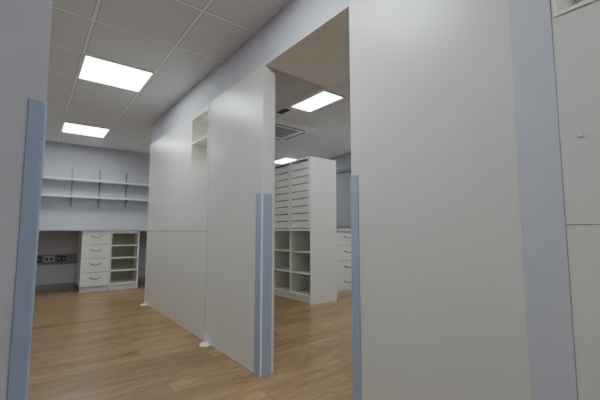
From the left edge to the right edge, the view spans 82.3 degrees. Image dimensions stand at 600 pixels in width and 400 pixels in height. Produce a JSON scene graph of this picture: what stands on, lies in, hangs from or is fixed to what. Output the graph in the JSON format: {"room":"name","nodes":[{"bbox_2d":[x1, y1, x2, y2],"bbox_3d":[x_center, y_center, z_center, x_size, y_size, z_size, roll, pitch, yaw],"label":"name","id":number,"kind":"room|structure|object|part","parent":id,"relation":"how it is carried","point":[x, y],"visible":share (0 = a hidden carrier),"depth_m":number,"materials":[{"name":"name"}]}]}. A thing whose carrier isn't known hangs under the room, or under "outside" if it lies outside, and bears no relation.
{"room":"office","nodes":[
{"label":"office","id":0,"kind":"room"},
{"bbox_2d":[0,0,52,399],"bbox_3d":[-1.166,-0.254,0.306,1.510,2.560,0.120,4,-7,-38],"label":"wall","id":1,"kind":"structure","parent":0,"point":[25,25],"depth_m":0.69,"materials":[{"name":"paint"}]},
{"bbox_2d":[7,98,47,399],"bbox_3d":[-0.554,0.427,0.670,0.031,1.270,0.045,4,-7,-38],"label":"guard","id":2,"kind":"object","parent":1,"relation":"attached to","point":[19,367],"visible":1,"depth_m":0.68,"materials":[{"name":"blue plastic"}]},
{"bbox_2d":[35,140,149,284],"bbox_3d":[-3.146,0.339,6.867,6.700,2.560,0.100,4,-7,-38],"label":"wall","id":3,"kind":"structure","parent":0,"point":[60,158],"depth_m":6.25,"materials":[{"name":"paint"}]},
{"bbox_2d":[44,256,53,261],"bbox_3d":[-4.247,0.999,5.808,0.132,0.095,0.012,4,-7,-38],"label":"power socket","id":4,"kind":"object","parent":3,"relation":"attached to","point":[46,258],"visible":1,"depth_m":5.80,"materials":[{"name":"grey plastic"}]},
{"bbox_2d":[37,254,76,263],"bbox_3d":[-4.455,0.990,5.685,1.260,0.150,0.050,4,-7,-38],"label":"trim","id":5,"kind":"structure","parent":3,"relation":"attached to","point":[70,258],"depth_m":5.91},
{"bbox_2d":[57,256,65,260],"bbox_3d":[-4.113,1.008,5.912,0.132,0.095,0.012,4,-7,-38],"label":"power socket","id":6,"kind":"object","parent":3,"relation":"attached to","point":[59,258],"visible":1,"depth_m":5.91,"materials":[{"name":"plastic"}]},
{"bbox_2d":[70,168,73,206],"bbox_3d":[-4.011,-0.238,6.040,0.025,0.700,0.213,4,-7,-38],"label":"upright","id":7,"kind":"object","parent":3,"relation":"attached to","point":[72,168],"visible":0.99,"depth_m":6.11,"materials":[{"name":"grey paint"}]},
{"bbox_2d":[35,277,144,290],"bbox_3d":[-3.112,1.560,6.712,6.500,0.100,0.012,4,-7,-38],"label":"baseboard","id":8,"kind":"structure","parent":3,"relation":"attached to","point":[45,287],"depth_m":5.90,"materials":[{"name":"grey plastic"}]},
{"bbox_2d":[98,170,101,207],"bbox_3d":[-3.672,-0.214,6.304,0.025,0.700,0.213,4,-7,-38],"label":"upright","id":9,"kind":"object","parent":3,"relation":"attached to","point":[100,170],"visible":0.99,"depth_m":6.37,"materials":[{"name":"grey paint"}]},
{"bbox_2d":[124,173,128,208],"bbox_3d":[-3.317,-0.189,6.580,0.025,0.700,0.213,4,-7,-38],"label":"upright","id":10,"kind":"object","parent":3,"relation":"attached to","point":[126,186],"visible":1,"depth_m":6.64,"materials":[{"name":"grey paint"}]},
{"bbox_3d":[-3.379,-0.182,6.658,0.025,0.700,0.013,4,-7,-38],"label":"rail","id":11,"kind":"part","parent":10,"relation":"part of","materials":[{"name":"grey metal"}]},
{"bbox_2d":[28,282,352,399],"bbox_3d":[-0.099,1.313,2.862,6.700,0.100,10.000,4,-7,-38],"label":"floor","id":12,"kind":"structure","parent":0,"point":[97,345],"depth_m":2.72,"materials":[{"name":"brown wood"}]},
{"bbox_2d":[75,231,110,292],"bbox_3d":[-3.579,1.038,5.929,0.415,1.000,0.698,4,-7,-38],"label":"base cabinet","id":13,"kind":"object","parent":12,"relation":"on","point":[93,247],"visible":0.98,"depth_m":5.69,"materials":[{"name":"white laminate"}]},
{"bbox_2d":[39,229,146,230],"bbox_3d":[-3.647,0.518,5.945,3.600,0.035,0.695,4,-7,-38],"label":"countertop","id":14,"kind":"structure","parent":13,"relation":"on","point":[39,229],"depth_m":5.68,"materials":[{"name":"white laminate"}]},
{"bbox_3d":[-3.394,1.311,5.666,0.411,0.222,0.018,4,-7,-38],"label":"drawer","id":15,"kind":"part","parent":13,"relation":"part of","materials":[{"name":"white plastic"}]},
{"bbox_3d":[-3.394,1.085,5.686,0.411,0.222,0.018,4,-7,-38],"label":"drawer","id":16,"kind":"part","parent":13,"relation":"part of","materials":[{"name":"white plastic"}]},
{"bbox_3d":[-3.394,0.858,5.707,0.411,0.222,0.018,4,-7,-38],"label":"drawer","id":17,"kind":"part","parent":13,"relation":"part of","materials":[{"name":"white plastic"}]},
{"bbox_3d":[-3.394,0.631,5.727,0.411,0.222,0.018,4,-7,-38],"label":"drawer","id":18,"kind":"part","parent":13,"relation":"part of","materials":[{"name":"white plastic"}]},
{"bbox_2d":[108,231,139,290],"bbox_3d":[-3.167,1.054,6.111,0.450,1.000,0.400,4,-7,-38],"label":"base cabinet","id":19,"kind":"object","parent":12,"relation":"on","point":[124,245],"visible":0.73,"depth_m":6.21,"materials":[{"name":"white laminate"}]},
{"bbox_3d":[-3.284,1.023,6.265,0.414,0.910,0.018,4,-7,-38],"label":"panel","id":20,"kind":"part","parent":19,"relation":"part of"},
{"bbox_3d":[-3.164,1.020,6.111,0.414,0.018,0.372,4,-7,-38],"label":"shelf","id":21,"kind":"part","parent":19,"relation":"part of","materials":[{"name":"white plastic"}]},
{"bbox_3d":[-3.164,1.232,6.091,0.414,0.018,0.372,4,-7,-38],"label":"shelf","id":22,"kind":"part","parent":19,"relation":"part of","materials":[{"name":"white plastic"}]},
{"bbox_3d":[-3.164,0.808,6.130,0.414,0.018,0.372,4,-7,-38],"label":"shelf","id":23,"kind":"part","parent":19,"relation":"part of","materials":[{"name":"white plastic"}]},
{"bbox_2d":[199,341,209,346],"bbox_3d":[-0.852,1.275,3.029,0.085,0.006,0.135,4,-7,-38],"label":"bracket","id":24,"kind":"object","parent":12,"relation":"on","point":[203,344],"visible":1,"depth_m":3.02,"materials":[{"name":"white plastic"}]},
{"bbox_2d":[274,156,336,304],"bbox_3d":[0.041,0.451,5.273,0.500,2.050,0.970,4,-7,-38],"label":"storage unit","id":25,"kind":"object","parent":12,"relation":"on","point":[305,236],"visible":0.95,"depth_m":5.01,"materials":[{"name":"white laminate"}]},
{"bbox_2d":[274,215,287,221],"bbox_3d":[-0.120,0.293,5.464,0.436,0.095,0.395,4,-7,-38],"label":"tray","id":26,"kind":"object","parent":25,"relation":"on","point":[278,218],"depth_m":5.35,"materials":[{"name":"white plastic"}]},
{"bbox_2d":[274,222,287,227],"bbox_3d":[-0.120,0.400,5.454,0.436,0.095,0.395,4,-7,-38],"label":"tray","id":27,"kind":"object","parent":25,"relation":"on","point":[276,224],"depth_m":5.32,"materials":[{"name":"white plastic"}]},
{"bbox_2d":[275,180,287,187],"bbox_3d":[-0.120,-0.240,5.512,0.436,0.095,0.395,4,-7,-38],"label":"tray","id":28,"kind":"object","parent":25,"relation":"on","point":[278,183],"depth_m":5.39,"materials":[{"name":"white plastic"}]},
{"bbox_2d":[275,187,287,194],"bbox_3d":[-0.120,-0.133,5.502,0.436,0.095,0.395,4,-7,-38],"label":"tray","id":29,"kind":"object","parent":25,"relation":"on","point":[278,190],"depth_m":5.37,"materials":[{"name":"white plastic"}]},
{"bbox_2d":[275,194,287,201],"bbox_3d":[-0.120,-0.027,5.493,0.436,0.095,0.395,4,-7,-38],"label":"tray","id":30,"kind":"object","parent":25,"relation":"on","point":[278,197],"depth_m":5.36,"materials":[{"name":"white plastic"}]},
{"bbox_2d":[275,201,287,207],"bbox_3d":[-0.120,0.080,5.483,0.436,0.095,0.395,4,-7,-38],"label":"tray","id":31,"kind":"object","parent":25,"relation":"on","point":[278,204],"depth_m":5.37,"materials":[{"name":"white plastic"}]},
{"bbox_2d":[275,208,287,214],"bbox_3d":[-0.120,0.186,5.473,0.436,0.095,0.395,4,-7,-38],"label":"tray","id":32,"kind":"object","parent":25,"relation":"on","point":[278,211],"depth_m":5.36,"materials":[{"name":"white plastic"}]},
{"bbox_2d":[275,166,288,174],"bbox_3d":[-0.120,-0.453,5.531,0.436,0.095,0.395,4,-7,-38],"label":"tray","id":33,"kind":"object","parent":25,"relation":"on","point":[279,170],"depth_m":5.40,"materials":[{"name":"white plastic"}]},
{"bbox_2d":[275,173,288,181],"bbox_3d":[-0.120,-0.346,5.521,0.436,0.095,0.395,4,-7,-38],"label":"tray","id":34,"kind":"object","parent":25,"relation":"on","point":[279,177],"depth_m":5.39,"materials":[{"name":"white plastic"}]},
{"bbox_2d":[274,249,289,251],"bbox_3d":[-0.112,0.791,5.425,0.455,0.018,0.455,4,-7,-38],"label":"shelf","id":35,"kind":"object","parent":25,"relation":"attached to","point":[275,250],"depth_m":5.41,"materials":[{"name":"white laminate"}]},
{"bbox_2d":[274,267,289,271],"bbox_3d":[-0.112,1.090,5.398,0.455,0.018,0.455,4,-7,-38],"label":"shelf","id":36,"kind":"object","parent":25,"relation":"attached to","point":[287,269],"depth_m":5.42,"materials":[{"name":"white laminate"}]},
{"bbox_3d":[-0.288,-0.050,5.362,0.024,0.995,0.455,4,-7,-38],"label":"runner rail","id":37,"kind":"part","parent":25,"relation":"part of","materials":[{"name":"white plastic"}]},
{"bbox_2d":[274,228,309,230],"bbox_3d":[0.033,0.458,5.266,0.480,0.035,0.930,4,-7,-38],"label":"shelf","id":38,"kind":"object","parent":25,"relation":"attached to","point":[275,229],"depth_m":5.14,"materials":[{"name":"white laminate"}]},
{"bbox_2d":[292,161,307,170],"bbox_3d":[0.173,-0.486,5.158,0.436,0.095,0.395,4,-7,-38],"label":"tray","id":39,"kind":"object","parent":25,"relation":"on","point":[298,165],"depth_m":5.05,"materials":[{"name":"white plastic"}]},
{"bbox_2d":[292,168,307,177],"bbox_3d":[0.173,-0.380,5.149,0.436,0.095,0.395,4,-7,-38],"label":"tray","id":40,"kind":"object","parent":25,"relation":"on","point":[298,172],"depth_m":5.02,"materials":[{"name":"white plastic"}]},
{"bbox_2d":[292,176,307,184],"bbox_3d":[0.173,-0.273,5.139,0.436,0.095,0.395,4,-7,-38],"label":"tray","id":41,"kind":"object","parent":25,"relation":"on","point":[296,180],"depth_m":5.02,"materials":[{"name":"white plastic"}]},
{"bbox_2d":[292,183,307,191],"bbox_3d":[0.173,-0.167,5.129,0.436,0.095,0.395,4,-7,-38],"label":"tray","id":42,"kind":"object","parent":25,"relation":"on","point":[296,187],"depth_m":5.00,"materials":[{"name":"white plastic"}]},
{"bbox_2d":[292,191,307,199],"bbox_3d":[0.173,-0.060,5.120,0.436,0.095,0.395,4,-7,-38],"label":"tray","id":43,"kind":"object","parent":25,"relation":"on","point":[296,195],"depth_m":5.00,"materials":[{"name":"white plastic"}]},
{"bbox_2d":[292,198,307,206],"bbox_3d":[0.173,0.046,5.110,0.436,0.095,0.395,4,-7,-38],"label":"tray","id":44,"kind":"object","parent":25,"relation":"on","point":[296,202],"depth_m":4.99,"materials":[{"name":"white plastic"}]},
{"bbox_2d":[292,206,307,213],"bbox_3d":[0.173,0.153,5.101,0.436,0.095,0.395,4,-7,-38],"label":"tray","id":45,"kind":"object","parent":25,"relation":"on","point":[295,209],"depth_m":4.98,"materials":[{"name":"white plastic"}]},
{"bbox_2d":[292,213,307,220],"bbox_3d":[0.173,0.259,5.091,0.436,0.095,0.395,4,-7,-38],"label":"tray","id":46,"kind":"object","parent":25,"relation":"on","point":[295,216],"depth_m":5.00,"materials":[{"name":"white plastic"}]},
{"bbox_2d":[292,221,307,227],"bbox_3d":[0.173,0.366,5.081,0.436,0.095,0.395,4,-7,-38],"label":"tray","id":47,"kind":"object","parent":25,"relation":"on","point":[295,224],"depth_m":4.95,"materials":[{"name":"white plastic"}]},
{"bbox_3d":[0.004,-0.084,4.990,0.024,0.995,0.455,4,-7,-38],"label":"runner rail","id":48,"kind":"part","parent":25,"relation":"part of","materials":[{"name":"white plastic"}]},
{"bbox_2d":[291,250,309,252],"bbox_3d":[0.181,0.757,5.052,0.455,0.018,0.455,4,-7,-38],"label":"shelf","id":49,"kind":"object","parent":25,"relation":"attached to","point":[292,251],"depth_m":5.04,"materials":[{"name":"white plastic"}]},
{"bbox_2d":[291,269,309,274],"bbox_3d":[0.181,1.056,5.025,0.455,0.018,0.455,4,-7,-38],"label":"shelf","id":50,"kind":"object","parent":25,"relation":"attached to","point":[293,271],"depth_m":5.03,"materials":[{"name":"white laminate"}]},
{"bbox_2d":[336,231,351,296],"bbox_3d":[0.579,1.001,5.525,0.640,1.000,0.619,4,-7,-38],"label":"base cabinet","id":51,"kind":"object","parent":12,"relation":"on","point":[344,261],"visible":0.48,"depth_m":5.26,"materials":[{"name":"white laminate"}]},
{"bbox_2d":[336,229,350,230],"bbox_3d":[0.870,0.507,5.816,1.420,0.035,0.610,4,-7,-38],"label":"countertop","id":52,"kind":"structure","parent":51,"relation":"on","point":[336,229],"depth_m":5.27,"materials":[{"name":"white laminate"}]},
{"bbox_3d":[0.741,0.598,5.355,0.636,0.222,0.018,4,-7,-38],"label":"drawer","id":53,"kind":"part","parent":51,"relation":"part of","materials":[{"name":"white plastic"}]},
{"bbox_3d":[0.741,0.824,5.334,0.636,0.222,0.018,4,-7,-38],"label":"drawer","id":54,"kind":"part","parent":51,"relation":"part of","materials":[{"name":"white plastic"}]},
{"bbox_3d":[0.741,1.051,5.314,0.636,0.222,0.018,4,-7,-38],"label":"drawer","id":55,"kind":"part","parent":51,"relation":"part of","materials":[{"name":"white plastic"}]},
{"bbox_3d":[0.741,1.278,5.293,0.636,0.222,0.018,4,-7,-38],"label":"drawer","id":56,"kind":"part","parent":51,"relation":"part of","materials":[{"name":"white plastic"}]},
{"bbox_2d":[45,0,350,165],"bbox_3d":[-0.099,-1.337,3.101,6.700,0.100,10.000,4,-7,-38],"label":"ceiling","id":57,"kind":"structure","parent":0,"point":[182,42],"depth_m":3.15,"materials":[{"name":"tile"}]},
{"bbox_2d":[61,121,110,137],"bbox_3d":[-3.329,-1.079,5.322,0.600,0.012,0.600,4,-7,-38],"label":"recessed light","id":58,"kind":"object","parent":57,"relation":"in","point":[67,127],"visible":1,"depth_m":5.31,"materials":[{"name":"white plastic"}]},
{"bbox_2d":[77,53,154,92],"bbox_3d":[-1.852,-1.250,3.438,0.600,0.012,0.600,4,-7,-38],"label":"recessed light","id":59,"kind":"object","parent":57,"relation":"in","point":[92,68],"visible":1,"depth_m":3.39,"materials":[{"name":"white plastic"}]},
{"bbox_2d":[275,107,293,114],"bbox_3d":[-0.269,-1.161,4.430,0.280,0.009,0.280,4,-7,-38],"label":"ceiling vent","id":60,"kind":"object","parent":57,"relation":"in","point":[285,110],"visible":0.39,"depth_m":4.47,"materials":[{"name":"grey plastic"}]},
{"bbox_2d":[275,157,297,163],"bbox_3d":[-0.256,-0.864,7.713,0.600,0.012,0.600,4,-7,-38],"label":"recessed light","id":61,"kind":"object","parent":57,"relation":"in","point":[283,160],"visible":0.41,"depth_m":7.58,"materials":[{"name":"white plastic"}]},
{"bbox_2d":[275,118,318,141],"bbox_3d":[-0.346,-1.063,5.303,0.900,0.046,0.900,4,-7,-38],"label":"air conditioner","id":62,"kind":"object","parent":57,"relation":"attached to","point":[285,130],"visible":0.58,"depth_m":5.19,"materials":[{"name":"grey plastic"}]},
{"bbox_2d":[275,126,297,137],"bbox_3d":[-0.342,-1.050,5.297,0.440,0.016,0.437,4,-7,-38],"label":"grille","id":63,"kind":"object","parent":62,"relation":"attached to","point":[280,132],"depth_m":5.30,"materials":[{"name":"grey plastic"}]},
{"bbox_2d":[275,124,304,130],"bbox_3d":[-0.141,-1.065,5.040,0.540,0.003,0.036,4,-7,-38],"label":"outlet","id":64,"kind":"object","parent":62,"relation":"attached to","point":[281,125],"depth_m":5.04,"materials":[{"name":"plastic"}]},
{"bbox_2d":[290,90,344,111],"bbox_3d":[0.199,-1.185,4.149,0.330,0.012,0.640,4,-7,-38],"label":"recessed light","id":65,"kind":"object","parent":57,"relation":"in","point":[323,98],"visible":1,"depth_m":4.13,"materials":[{"name":"white plastic"}]},
{"bbox_2d":[151,0,352,144],"bbox_3d":[0.460,-1.208,2.184,0.650,0.320,7.690,4,-7,-38],"label":"wall","id":66,"kind":"structure","parent":0,"point":[298,18],"depth_m":2.84,"materials":[{"name":"paint"}]},
{"bbox_2d":[265,5,349,87],"bbox_3d":[0.260,-1.023,2.421,0.645,0.006,0.885,4,-7,-38],"label":"trim","id":67,"kind":"structure","parent":66,"relation":"attached to","point":[322,56],"depth_m":2.42,"materials":[{"name":"white paint"}]},
{"bbox_2d":[330,153,350,228],"bbox_3d":[2.502,0.171,5.005,0.100,2.560,9.800,4,-7,-38],"label":"wall","id":68,"kind":"structure","parent":0,"point":[344,161],"depth_m":7.08,"materials":[{"name":"paint"}]},
{"bbox_2d":[336,167,350,227],"bbox_3d":[0.987,-0.051,6.831,0.068,1.210,1.780,4,-7,-38],"label":"roller blind","id":69,"kind":"object","parent":68,"relation":"attached to","point":[343,186],"visible":0.12,"depth_m":6.96,"materials":[{"name":"grey fabric"}]},
{"bbox_2d":[263,64,599,373],"bbox_3d":[0.241,0.051,1.898,0.107,2.240,7.690,4,-7,-38],"label":"wall","id":70,"kind":"structure","parent":0,"point":[269,73],"depth_m":2.53,"materials":[{"name":"white paint"}]},
{"bbox_2d":[144,231,207,340],"bbox_3d":[-1.516,0.865,4.000,0.012,0.998,2.113,4,-7,-38],"label":"panel","id":71,"kind":"object","parent":70,"relation":"attached to","point":[176,261],"depth_m":3.74,"materials":[{"name":"white laminate"}]},
{"bbox_2d":[147,103,210,230],"bbox_3d":[-1.516,-0.254,4.101,0.012,1.238,2.113,4,-7,-38],"label":"wall panel","id":72,"kind":"object","parent":70,"relation":"attached to","point":[178,192],"depth_m":3.95,"materials":[{"name":"white laminate"}]},
{"bbox_2d":[191,108,208,167],"bbox_3d":[-0.942,-0.609,3.546,0.204,0.530,0.440,4,-7,-38],"label":"niche shelf","id":73,"kind":"object","parent":70,"relation":"attached to","point":[200,124],"visible":0.42,"depth_m":3.67,"materials":[{"name":"white wood"}]},
{"bbox_3d":[-0.946,-0.609,3.543,0.188,0.018,0.416,4,-7,-38],"label":"shelf","id":74,"kind":"part","parent":73,"relation":"part of","materials":[{"name":"white plastic"}]},
{"bbox_2d":[205,64,263,371],"bbox_3d":[-0.563,0.136,2.841,0.012,2.240,0.959,4,-7,-38],"label":"wall panel","id":75,"kind":"object","parent":70,"relation":"attached to","point":[236,116],"depth_m":2.79,"materials":[{"name":"white laminate"}]},
{"bbox_2d":[254,193,271,376],"bbox_3d":[-0.264,0.590,2.469,0.089,1.270,0.087,4,-7,-38],"label":"guard","id":76,"kind":"object","parent":70,"relation":"attached to","point":[262,314],"visible":1,"depth_m":2.44,"materials":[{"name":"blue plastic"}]},
{"bbox_2d":[350,175,361,399],"bbox_3d":[0.298,0.515,1.727,0.055,1.285,0.055,4,-7,-38],"label":"guard","id":77,"kind":"object","parent":70,"relation":"attached to","point":[356,324],"visible":1,"depth_m":1.71,"materials":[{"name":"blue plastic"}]},
{"bbox_2d":[349,0,531,399],"bbox_3d":[0.512,0.012,1.471,0.012,2.240,0.777,4,-7,-38],"label":"panel","id":78,"kind":"object","parent":70,"relation":"attached to","point":[434,151],"depth_m":1.40,"materials":[{"name":"white laminate"}]},
{"bbox_2d":[509,0,577,399],"bbox_3d":[0.787,-0.019,1.118,0.014,2.240,0.119,4,-7,-38],"label":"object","id":79,"kind":"structure","parent":70,"relation":"attached to","point":[546,264],"depth_m":1.11,"materials":[{"name":"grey paint"}]},
{"bbox_2d":[552,0,595,16],"bbox_3d":[1.062,-0.850,1.041,0.264,0.500,0.445,4,-7,-38],"label":"niche shelf","id":80,"kind":"object","parent":70,"relation":"attached to","point":[560,7],"visible":0.33,"depth_m":1.11,"materials":[{"name":"white wood"}]},
{"bbox_2d":[550,0,599,224],"bbox_3d":[1.697,-0.632,0.006,0.012,1.220,2.831,4,-7,-38],"label":"cabinet door","id":81,"kind":"structure","parent":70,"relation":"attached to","point":[576,32],"depth_m":1.05,"materials":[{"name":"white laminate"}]},
{"bbox_2d":[566,225,599,399],"bbox_3d":[1.697,0.484,-0.095,0.012,1.018,2.831,4,-7,-38],"label":"panel","id":82,"kind":"object","parent":70,"relation":"attached to","point":[583,241],"depth_m":1.01,"materials":[{"name":"white laminate"}]},
{"bbox_3d":[-4.349,-0.262,5.776,0.025,0.700,0.213,4,-7,-38],"label":"upright","id":83,"kind":"object","parent":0,"visible":0},
{"bbox_2d":[41,194,147,201],"bbox_3d":[-3.862,-0.047,6.109,3.200,0.022,0.218,4,-7,-38],"label":"wall shelf","id":84,"kind":"object","parent":83,"relation":"on","point":[43,195],"visible":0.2,"depth_m":6.17,"materials":[{"name":"white laminate"}]},
{"bbox_2d":[43,176,148,186],"bbox_3d":[-3.862,-0.345,6.136,3.200,0.022,0.218,4,-7,-38],"label":"wall shelf","id":85,"kind":"object","parent":83,"relation":"on","point":[44,177],"visible":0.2,"depth_m":6.16,"materials":[{"name":"white laminate"}]}
]}

